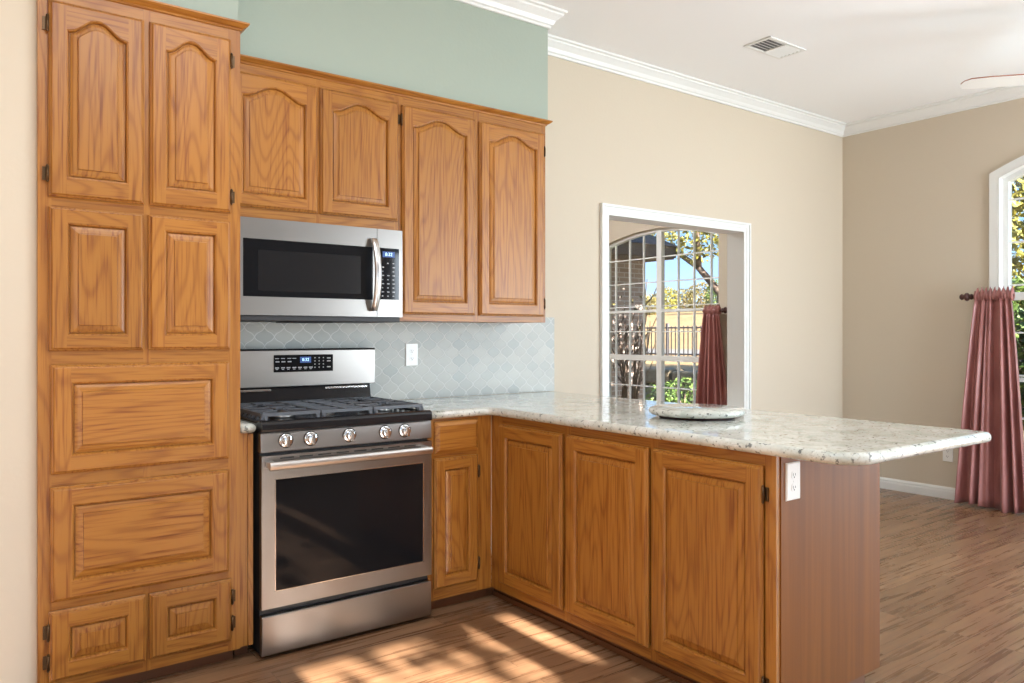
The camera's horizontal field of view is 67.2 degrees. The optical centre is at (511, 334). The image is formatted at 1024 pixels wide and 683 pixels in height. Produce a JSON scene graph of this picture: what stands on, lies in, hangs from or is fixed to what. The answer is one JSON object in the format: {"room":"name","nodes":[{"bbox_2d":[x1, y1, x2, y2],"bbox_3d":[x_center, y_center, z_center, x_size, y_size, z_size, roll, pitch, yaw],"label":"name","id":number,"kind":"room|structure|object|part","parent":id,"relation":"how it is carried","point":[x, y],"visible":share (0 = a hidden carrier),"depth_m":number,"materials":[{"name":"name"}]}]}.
{"room":"kitchen","nodes":[
{"label":"kitchen","id":0,"kind":"room"},
{"bbox_2d":[0,0,36,682],"bbox_3d":[-2.637,-0.262,1.913,2.471,3.035,0.200,0,0,-37],"label":"wall","id":1,"kind":"structure","parent":0,"point":[18,18],"depth_m":2.54,"materials":[{"name":"beige paint"}]},
{"bbox_2d":[155,0,237,19],"bbox_3d":[-1.498,-1.485,3.007,0.661,0.588,0.598,0,0,-37],"label":"wall","id":2,"kind":"structure","parent":0,"point":[224,8],"depth_m":2.91,"materials":[{"name":"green paint"}]},
{"bbox_2d":[238,0,547,119],"bbox_3d":[-0.607,-1.474,3.846,1.771,0.610,0.311,0,0,-37],"label":"wall","id":3,"kind":"structure","parent":0,"point":[450,49],"depth_m":3.75,"materials":[{"name":"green paint"}]},
{"bbox_2d":[240,55,842,417],"bbox_3d":[0.377,-0.262,4.846,6.006,3.035,0.143,0,0,-37],"label":"wall","id":4,"kind":"structure","parent":0,"point":[611,138],"depth_m":5.14,"materials":[{"name":"beige paint"}]},
{"bbox_2d":[240,63,397,230],"bbox_3d":[-0.970,-0.817,3.553,0.830,0.655,0.348,0,0,-37],"label":"upper cabinet","id":5,"kind":"object","parent":4,"relation":"attached to","point":[312,150],"visible":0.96,"depth_m":3.42,"materials":[{"name":"brown wood"}]},
{"bbox_3d":[-1.022,-0.821,3.311,0.387,0.564,0.020,0,0,-37],"label":"door","id":6,"kind":"part","parent":5,"relation":"part of","materials":[{"name":"brown wood"}]},
{"bbox_2d":[240,216,401,322],"bbox_3d":[-0.916,-0.269,3.522,0.752,0.434,0.453,0,0,-37],"label":"microwave","id":7,"kind":"object","parent":5,"relation":"attached to","point":[291,271],"visible":0.99,"depth_m":3.37,"materials":[{"name":"silver metal"}]},
{"bbox_3d":[-0.617,-0.273,3.498,0.037,0.330,0.058,0,0,-37],"label":"handle","id":8,"kind":"part","parent":7,"relation":"part of","materials":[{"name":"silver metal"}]},
{"bbox_3d":[-0.572,-0.284,3.581,0.130,0.404,0.022,0,0,-37],"label":"control panel","id":9,"kind":"part","parent":7,"relation":"part of","materials":[{"name":"silver metal"}]},
{"bbox_3d":[-0.577,-0.281,3.577,0.106,0.238,0.020,0,0,-37],"label":"key panel","id":10,"kind":"part","parent":7,"relation":"part of","materials":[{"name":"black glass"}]},
{"bbox_3d":[-0.699,-0.821,3.550,0.389,0.564,0.020,0,0,-37],"label":"door","id":11,"kind":"part","parent":5,"relation":"part of","materials":[{"name":"brown wood"}]},
{"bbox_2d":[405,343,417,365],"bbox_3d":[-0.531,0.106,4.079,0.074,0.120,0.008,0,0,-37],"label":"electrical outlet","id":12,"kind":"object","parent":4,"relation":"attached to","point":[411,349],"visible":1,"depth_m":4.08,"materials":[{"name":"white plastic"}]},
{"bbox_2d":[398,96,545,322],"bbox_3d":[-0.273,-0.605,4.070,0.906,1.078,0.348,0,0,-37],"label":"upper cabinet","id":13,"kind":"object","parent":4,"relation":"attached to","point":[471,185],"visible":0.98,"depth_m":3.90,"materials":[{"name":"brown wood"}]},
{"bbox_2d":[240,54,552,125],"bbox_3d":[-0.591,-1.155,3.828,1.763,0.029,0.354,0,0,-37],"label":"crown molding","id":14,"kind":"structure","parent":13,"relation":"attached to","point":[244,59],"depth_m":3.62,"materials":[{"name":"brown wood"}]},
{"bbox_3d":[-0.356,-0.599,3.804,0.419,1.001,0.020,0,0,-37],"label":"door","id":15,"kind":"part","parent":13,"relation":"part of","materials":[{"name":"brown wood"}]},
{"bbox_3d":[0.004,-0.596,4.071,0.424,0.996,0.020,0,0,-37],"label":"door","id":16,"kind":"part","parent":13,"relation":"part of","materials":[{"name":"brown wood"}]},
{"bbox_2d":[600,203,750,409],"bbox_3d":[1.134,-0.111,5.413,1.527,1.452,0.181,0,0,-37],"label":"frame","id":17,"kind":"object","parent":4,"relation":"attached to","point":[738,233],"depth_m":5.77,"materials":[{"name":"white paint"}]},
{"bbox_2d":[455,0,1023,136],"bbox_3d":[2.286,-1.733,2.885,5.274,0.092,5.300,0,0,-37],"label":"trim","id":18,"kind":"structure","parent":4,"relation":"attached to","point":[534,12],"depth_m":5.47,"materials":[{"name":"white paint"}]},
{"bbox_2d":[134,488,1023,682],"bbox_3d":[-0.125,1.316,3.712,8.650,0.120,9.900,0,0,-37],"label":"floor","id":19,"kind":"structure","parent":0,"point":[952,574],"depth_m":3.20,"materials":[{"name":"brown wood"}]},
{"bbox_2d":[37,0,249,682],"bbox_3d":[-1.465,0.033,2.987,0.691,2.445,0.628,0,0,-37],"label":"pantry cabinet","id":20,"kind":"object","parent":19,"relation":"on","point":[138,101],"visible":1,"depth_m":2.71,"materials":[{"name":"brown wood"}]},
{"bbox_3d":[-1.425,-0.187,2.649,0.291,0.483,0.020,0,0,-37],"label":"door","id":21,"kind":"part","parent":20,"relation":"part of","materials":[{"name":"brown wood"}]},
{"bbox_3d":[-1.425,-0.790,2.649,0.293,0.655,0.020,0,0,-37],"label":"door","id":22,"kind":"part","parent":20,"relation":"part of","materials":[{"name":"brown wood"}]},
{"bbox_3d":[-1.422,1.041,2.651,0.296,0.233,0.020,0,0,-37],"label":"door","id":23,"kind":"part","parent":20,"relation":"part of","materials":[{"name":"brown wood"}]},
{"bbox_3d":[-1.303,0.703,2.739,0.583,0.384,0.020,0,0,-37],"label":"drawer","id":24,"kind":"part","parent":20,"relation":"part of","materials":[{"name":"brown wood"}]},
{"bbox_3d":[-1.303,0.285,2.739,0.582,0.366,0.020,0,0,-37],"label":"drawer","id":25,"kind":"part","parent":20,"relation":"part of","materials":[{"name":"brown wood"}]},
{"bbox_3d":[-1.364,-1.175,2.851,0.691,0.029,0.288,0,0,-37],"label":"crown","id":26,"kind":"part","parent":20,"relation":"part of","materials":[{"name":"brown wood"}]},
{"bbox_3d":[-1.181,-0.187,2.829,0.286,0.483,0.020,0,0,-37],"label":"door","id":27,"kind":"part","parent":20,"relation":"part of","materials":[{"name":"brown wood"}]},
{"bbox_3d":[-1.178,1.041,2.832,0.287,0.233,0.020,0,0,-37],"label":"door","id":28,"kind":"part","parent":20,"relation":"part of","materials":[{"name":"brown wood"}]},
{"bbox_3d":[-1.179,-0.790,2.831,0.283,0.655,0.020,0,0,-37],"label":"door","id":29,"kind":"part","parent":20,"relation":"part of","materials":[{"name":"brown wood"}]},
{"bbox_2d":[233,432,252,655],"bbox_3d":[-1.202,0.818,3.210,0.052,0.876,0.594,0,0,-37],"label":"filler panel","id":30,"kind":"object","parent":19,"relation":"on","point":[246,439],"visible":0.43,"depth_m":2.98,"materials":[{"name":"brown wood"}]},
{"bbox_2d":[240,420,255,432],"bbox_3d":[-1.194,0.361,3.203,0.054,0.038,0.621,0,0,-37],"label":"countertop","id":31,"kind":"structure","parent":30,"relation":"on","point":[245,427],"depth_m":2.96,"materials":[{"name":"stone"}]},
{"bbox_2d":[240,348,432,656],"bbox_3d":[-0.832,0.661,3.413,0.757,1.190,0.700,0,0,-37],"label":"gas range","id":32,"kind":"object","parent":19,"relation":"on","point":[342,474],"visible":0.96,"depth_m":3.19,"materials":[{"name":"silver metal"}]},
{"bbox_3d":[-1.182,0.255,3.497,0.175,0.011,0.010,0,0,-37],"label":"vent trim","id":33,"kind":"part","parent":32,"relation":"part of","materials":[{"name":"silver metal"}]},
{"bbox_3d":[-0.956,0.333,3.196,0.100,0.016,0.100,0,0,-37],"label":"burner","id":34,"kind":"part","parent":32,"relation":"part of","materials":[{"name":"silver metal"}]},
{"bbox_3d":[-0.876,0.414,3.001,0.054,0.054,0.039,0,0,-37],"label":"knob","id":35,"kind":"part","parent":32,"relation":"part of","materials":[{"name":"silver metal"}]},
{"bbox_3d":[-0.979,0.134,3.624,0.289,0.080,0.003,0,0,-37],"label":"display panel","id":36,"kind":"part","parent":32,"relation":"part of","materials":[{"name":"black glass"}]},
{"bbox_3d":[-1.012,0.157,3.656,0.757,0.170,0.088,0,0,-37],"label":"backguard panel","id":37,"kind":"part","parent":32,"relation":"part of","materials":[{"name":"silver metal"}]},
{"bbox_3d":[-0.794,0.414,3.062,0.054,0.054,0.039,0,0,-37],"label":"knob","id":38,"kind":"part","parent":32,"relation":"part of","materials":[{"name":"silver metal"}]},
{"bbox_2d":[240,404,431,432],"bbox_3d":[-0.836,0.356,3.418,0.757,0.044,0.606,0,0,-37],"label":"cooktop","id":39,"kind":"object","parent":32,"relation":"in","point":[350,420],"depth_m":3.18,"materials":[{"name":"black metal"}]},
{"bbox_3d":[-0.671,0.418,3.196,0.757,0.076,0.040,0,0,-37],"label":"control panel","id":40,"kind":"part","parent":32,"relation":"part of","materials":[{"name":"silver metal"}]},
{"bbox_3d":[-0.667,1.164,3.191,0.753,0.152,0.028,0,0,-37],"label":"storage drawer","id":41,"kind":"part","parent":32,"relation":"part of","materials":[{"name":"silver metal"}]},
{"bbox_3d":[-0.667,0.764,3.191,0.753,0.591,0.028,0,0,-37],"label":"oven door","id":42,"kind":"part","parent":32,"relation":"part of","materials":[{"name":"silver metal"}]},
{"bbox_3d":[-0.811,0.255,3.773,0.220,0.011,0.010,0,0,-37],"label":"vent trim","id":43,"kind":"part","parent":32,"relation":"part of","materials":[{"name":"silver metal"}]},
{"bbox_3d":[-0.646,0.501,3.151,0.712,0.032,0.060,0,0,-37],"label":"handle","id":44,"kind":"part","parent":32,"relation":"part of","materials":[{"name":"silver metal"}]},
{"bbox_3d":[-0.654,0.778,3.185,0.663,0.437,0.005,0,0,-37],"label":"window trim","id":45,"kind":"part","parent":32,"relation":"part of","materials":[{"name":"black glass"}]},
{"bbox_3d":[-0.660,0.414,3.160,0.054,0.054,0.039,0,0,-37],"label":"knob","id":46,"kind":"part","parent":32,"relation":"part of","materials":[{"name":"silver metal"}]},
{"bbox_3d":[-0.529,0.414,3.258,0.054,0.054,0.039,0,0,-37],"label":"knob","id":47,"kind":"part","parent":32,"relation":"part of","materials":[{"name":"silver metal"}]},
{"bbox_3d":[-0.454,0.414,3.313,0.054,0.054,0.039,0,0,-37],"label":"knob","id":48,"kind":"part","parent":32,"relation":"part of","materials":[{"name":"silver metal"}]},
{"bbox_2d":[427,415,490,608],"bbox_3d":[-0.413,0.818,3.791,0.352,0.876,0.620,0,0,-37],"label":"base cabinet","id":49,"kind":"object","parent":19,"relation":"on","point":[461,454],"visible":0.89,"depth_m":3.54,"materials":[{"name":"brown wood"}]},
{"bbox_3d":[-0.255,0.854,3.535,0.238,0.588,0.020,0,0,-37],"label":"door","id":50,"kind":"part","parent":49,"relation":"part of","materials":[{"name":"brown wood"}]},
{"bbox_3d":[-0.253,0.465,3.536,0.234,0.145,0.020,0,0,-37],"label":"drawer","id":51,"kind":"part","parent":49,"relation":"part of","materials":[{"name":"brown wood"}]},
{"bbox_2d":[486,415,879,682],"bbox_3d":[0.581,0.818,3.249,0.638,0.876,1.644,0,0,-37],"label":"base cabinet","id":52,"kind":"object","parent":19,"relation":"on","point":[687,563],"visible":0.97,"depth_m":2.72,"materials":[{"name":"brown wood"}]},
{"bbox_3d":[0.075,0.786,3.413,0.020,0.739,0.454,0,0,-37],"label":"door","id":53,"kind":"part","parent":52,"relation":"part of","materials":[{"name":"brown wood"}]},
{"bbox_3d":[0.364,0.786,3.022,0.020,0.739,0.460,0,0,-37],"label":"door","id":54,"kind":"part","parent":52,"relation":"part of","materials":[{"name":"brown wood"}]},
{"bbox_2d":[400,391,991,465],"bbox_3d":[0.483,0.361,3.322,1.238,0.038,2.429,0,0,-37],"label":"countertop","id":55,"kind":"structure","parent":52,"relation":"on","point":[820,439],"depth_m":2.83,"materials":[{"name":"stone"}]},
{"bbox_2d":[648,404,745,420],"bbox_3d":[0.769,0.322,3.211,0.396,0.038,0.396,0,0,-37],"label":"lazy susan","id":56,"kind":"object","parent":55,"relation":"on","point":[699,412],"visible":1,"depth_m":3.08,"materials":[{"name":"white stone"}]},
{"bbox_3d":[0.655,0.786,2.630,0.020,0.739,0.467,0,0,-37],"label":"door","id":57,"kind":"part","parent":52,"relation":"part of","materials":[{"name":"brown wood"}]},
{"bbox_2d":[785,461,799,500],"bbox_3d":[0.897,0.467,2.455,0.074,0.120,0.008,0,0,-37],"label":"electrical outlet","id":58,"kind":"object","parent":52,"relation":"attached to","point":[792,469],"visible":1,"depth_m":2.45,"materials":[{"name":"white plastic"}]},
{"bbox_2d":[791,484,796,490],"bbox_3d":[0.898,0.487,2.453,0.030,0.024,0.002,0,0,-37],"label":"socket","id":59,"kind":"object","parent":58,"relation":"attached to","point":[793,486],"depth_m":2.45,"materials":[{"name":"grey plastic"}]},
{"bbox_2d":[791,471,796,478],"bbox_3d":[0.898,0.447,2.453,0.030,0.024,0.002,0,0,-37],"label":"socket","id":60,"kind":"object","parent":58,"relation":"attached to","point":[793,473],"depth_m":2.45,"materials":[{"name":"grey plastic"}]},
{"bbox_3d":[1.083,0.790,2.607,0.598,0.820,0.016,0,0,-37],"label":"panel","id":61,"kind":"part","parent":52,"relation":"part of","materials":[{"name":"brown wood"}]},
{"bbox_2d":[537,0,1023,122],"bbox_3d":[-0.125,-1.854,3.712,8.650,0.150,9.900,0,0,-37],"label":"ceiling","id":62,"kind":"structure","parent":0,"point":[862,59],"depth_m":4.66,"materials":[{"name":"white paint"}]},
{"bbox_2d":[743,36,805,58],"bbox_3d":[1.630,-1.774,4.771,0.370,0.009,0.196,0,0,-37],"label":"ceiling vent","id":63,"kind":"object","parent":62,"relation":"in","point":[771,46],"visible":1,"depth_m":4.77,"materials":[{"name":"white paint"}]},
{"bbox_2d":[961,74,1023,88],"bbox_3d":[3.125,-1.562,4.055,1.004,0.435,1.004,0,0,-31],"label":"ceiling fan","id":64,"kind":"object","parent":62,"relation":"hanging from","point":[1016,79],"visible":1,"depth_m":4.18,"materials":[{"name":"white paint"}]},
{"bbox_2d":[609,98,1023,487],"bbox_3d":[3.218,-0.262,6.190,0.160,3.035,9.900,0,0,-37],"label":"wall","id":65,"kind":"structure","parent":0,"point":[916,194],"depth_m":6.11,"materials":[{"name":"beige paint"}]},
{"bbox_2d":[609,228,717,403],"bbox_3d":[1.580,-0.064,8.333,0.140,2.160,1.677,0,0,-37],"label":"window","id":66,"kind":"structure","parent":65,"relation":"in","point":[660,358],"depth_m":8.33,"materials":[{"name":"white paint"}]},
{"bbox_2d":[702,307,726,313],"bbox_3d":[2.023,-0.236,7.555,0.131,0.065,0.325,0,0,-37],"label":"curtain rod","id":67,"kind":"object","parent":65,"relation":"attached to","point":[724,309],"visible":0.57,"depth_m":7.43,"materials":[{"name":"brown metal"}]},
{"bbox_2d":[695,304,726,404],"bbox_3d":[1.972,0.472,7.517,0.142,1.568,0.449,0,0,-37],"label":"curtain","id":68,"kind":"object","parent":67,"relation":"hanging from","point":[711,388],"visible":0.64,"depth_m":7.56,"materials":[{"name":"red fabric"}]},
{"bbox_2d":[880,477,954,499],"bbox_3d":[3.136,1.211,3.516,3.156,0.090,5.300,0,0,-37],"label":"baseboard","id":69,"kind":"structure","parent":65,"relation":"attached to","point":[944,492],"depth_m":6.06,"materials":[{"name":"white paint"}]},
{"bbox_2d":[943,449,952,461],"bbox_3d":[3.334,0.911,5.893,0.008,0.120,0.074,0,0,-37],"label":"electrical outlet","id":70,"kind":"object","parent":65,"relation":"attached to","point":[947,454],"visible":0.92,"depth_m":5.89,"materials":[{"name":"white plastic"}]},
{"bbox_2d":[959,293,1013,300],"bbox_3d":[3.466,-0.279,5.609,0.131,0.065,0.360,0,0,-37],"label":"curtain rod","id":71,"kind":"object","parent":65,"relation":"attached to","point":[966,296],"visible":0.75,"depth_m":5.68,"materials":[{"name":"brown metal"}]},
{"bbox_2d":[954,286,1023,513],"bbox_3d":[3.446,0.450,5.531,0.130,1.610,0.461,0,0,-37],"label":"curtain","id":72,"kind":"object","parent":71,"relation":"hanging from","point":[990,474],"visible":0.95,"depth_m":5.54,"materials":[{"name":"fabric"}]},
{"bbox_2d":[989,155,1023,419],"bbox_3d":[4.085,-0.164,4.954,0.140,2.470,1.810,0,0,-37],"label":"window","id":73,"kind":"structure","parent":65,"relation":"in","point":[1001,179],"depth_m":5.62,"materials":[{"name":"white paint"}]},
{"bbox_3d":[4.085,-0.164,4.954,0.140,2.470,1.810,0,0,-37],"label":"frame","id":74,"kind":"part","parent":73,"relation":"part of","materials":[{"name":"white paint"}]},
{"label":"outside","id":75,"kind":"structure","parent":0,"visible":0},
{"bbox_3d":[6.677,1.586,9.439,100.000,0.340,120.000,0,0,-37],"label":"ground","id":76,"kind":"structure","parent":75,"visible":0},
{"bbox_2d":[612,281,655,398],"bbox_3d":[1.687,0.347,10.483,0.844,2.149,0.945,0,0,-37],"label":"bare shrub","id":77,"kind":"object","parent":76,"relation":"on","point":[624,369],"visible":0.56,"depth_m":10.33,"materials":[{"name":"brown plant"}]},
{"bbox_2d":[612,235,676,399],"bbox_3d":[0.072,-0.459,12.422,2.180,3.750,4.940,0,0,-37],"label":"brick house","id":78,"kind":"structure","parent":76,"relation":"on","point":[650,240],"depth_m":11.09,"materials":[{"name":"brown brick"}]},
{"bbox_2d":[645,377,696,403],"bbox_3d":[3.134,1.135,14.489,1.234,0.692,1.224,0,0,-37],"label":"round shrub","id":79,"kind":"object","parent":76,"relation":"on","point":[672,397],"visible":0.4,"depth_m":14.34,"materials":[{"name":"green plant"}]},
{"bbox_2d":[645,367,697,403],"bbox_3d":[1.204,1.066,19.443,0.680,0.679,15.552,0,0,-37],"label":"stone ledge","id":80,"kind":"object","parent":76,"relation":"on","point":[670,373],"visible":0.03,"depth_m":16.30,"materials":[{"name":"stone"}]},
{"bbox_2d":[651,231,717,302],"bbox_3d":[4.722,-1.410,16.252,6.254,5.660,5.328,0,0,-37],"label":"oak tree","id":81,"kind":"object","parent":76,"relation":"on","point":[699,260],"visible":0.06,"depth_m":16.63,"materials":[{"name":"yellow plant"}]},
{"bbox_2d":[1012,176,1023,329],"bbox_3d":[7.851,-1.233,12.273,4.011,5.300,4.255,0,0,22],"label":"leafy tree","id":82,"kind":"object","parent":76,"relation":"on","point":[1017,206],"visible":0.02,"depth_m":11.13,"materials":[{"name":"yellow plant"}]},
{"bbox_2d":[1012,275,1023,425],"bbox_3d":[6.249,0.315,8.862,1.654,2.208,2.580,0,0,-5],"label":"leafy bush","id":83,"kind":"object","parent":76,"relation":"on","point":[1019,312],"visible":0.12,"depth_m":8.88,"materials":[{"name":"green plant"}]},
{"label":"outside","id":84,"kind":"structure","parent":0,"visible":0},
{"bbox_2d":[645,300,1023,429],"bbox_3d":[16.641,-1.194,81.555,98.100,5.500,116.000,0,0,-37],"label":"hill","id":85,"kind":"structure","parent":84,"point":[686,317],"depth_m":43.22,"materials":[{"name":"yellow plant"}]},
{"bbox_2d":[645,293,665,314],"bbox_3d":[13.800,-2.907,77.303,3.439,2.525,3.518,0,0,-37],"label":"tree","id":86,"kind":"object","parent":85,"relation":"on","point":[652,301],"visible":0.33,"depth_m":76.47,"materials":[{"name":"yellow plant"}]},
{"bbox_2d":[655,286,680,308],"bbox_3d":[17.269,-3.892,86.058,3.109,3.295,3.671,0,0,-5],"label":"tree","id":87,"kind":"object","parent":85,"relation":"on","point":[671,301],"visible":0.39,"depth_m":85.37,"materials":[{"name":"yellow plant"}]},
{"bbox_2d":[645,323,701,355],"bbox_3d":[4.952,0.186,24.529,0.080,1.100,16.580,0,0,-37],"label":"iron fence","id":88,"kind":"object","parent":85,"relation":"on","point":[667,327],"visible":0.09,"depth_m":24.30,"materials":[{"name":"grey metal"}]},
{"bbox_3d":[4.952,0.186,24.529,0.080,1.100,0.080,0,0,-37],"label":"post","id":89,"kind":"part","parent":88,"relation":"part of","materials":[{"name":"grey metal"}]},
{"bbox_3d":[4.952,0.611,24.529,0.040,0.050,16.500,0,0,-37],"label":"rail","id":90,"kind":"part","parent":88,"relation":"part of","materials":[{"name":"grey metal"}]},
{"bbox_3d":[4.952,-0.219,24.529,0.040,0.050,16.500,0,0,-37],"label":"rail","id":91,"kind":"part","parent":88,"relation":"part of","materials":[{"name":"grey metal"}]},
{"bbox_2d":[672,288,692,308],"bbox_3d":[21.033,-4.166,94.417,3.400,3.043,3.559,0,0,-37],"label":"tree","id":92,"kind":"object","parent":85,"relation":"on","point":[682,295],"visible":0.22,"depth_m":93.85,"materials":[{"name":"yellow plant"}]},
{"bbox_2d":[686,282,715,307],"bbox_3d":[19.455,-3.810,79.710,3.138,3.332,3.580,0,0,-12],"label":"tree","id":93,"kind":"object","parent":85,"relation":"on","point":[700,299],"visible":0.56,"depth_m":79.38,"materials":[{"name":"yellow plant"}]},
{"bbox_2d":[704,279,717,305],"bbox_3d":[19.089,-3.459,70.229,3.435,3.629,3.547,0,0,-37],"label":"tree","id":94,"kind":"object","parent":85,"relation":"on","point":[708,286],"visible":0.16,"depth_m":69.94,"materials":[{"name":"green plant"}]},
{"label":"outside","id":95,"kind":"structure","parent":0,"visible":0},
{"bbox_2d":[646,349,699,353],"bbox_3d":[0.038,0.643,38.127,4.500,0.075,66.000,0,0,-37],"label":"road","id":96,"kind":"structure","parent":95,"point":[673,350],"depth_m":29.62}
]}

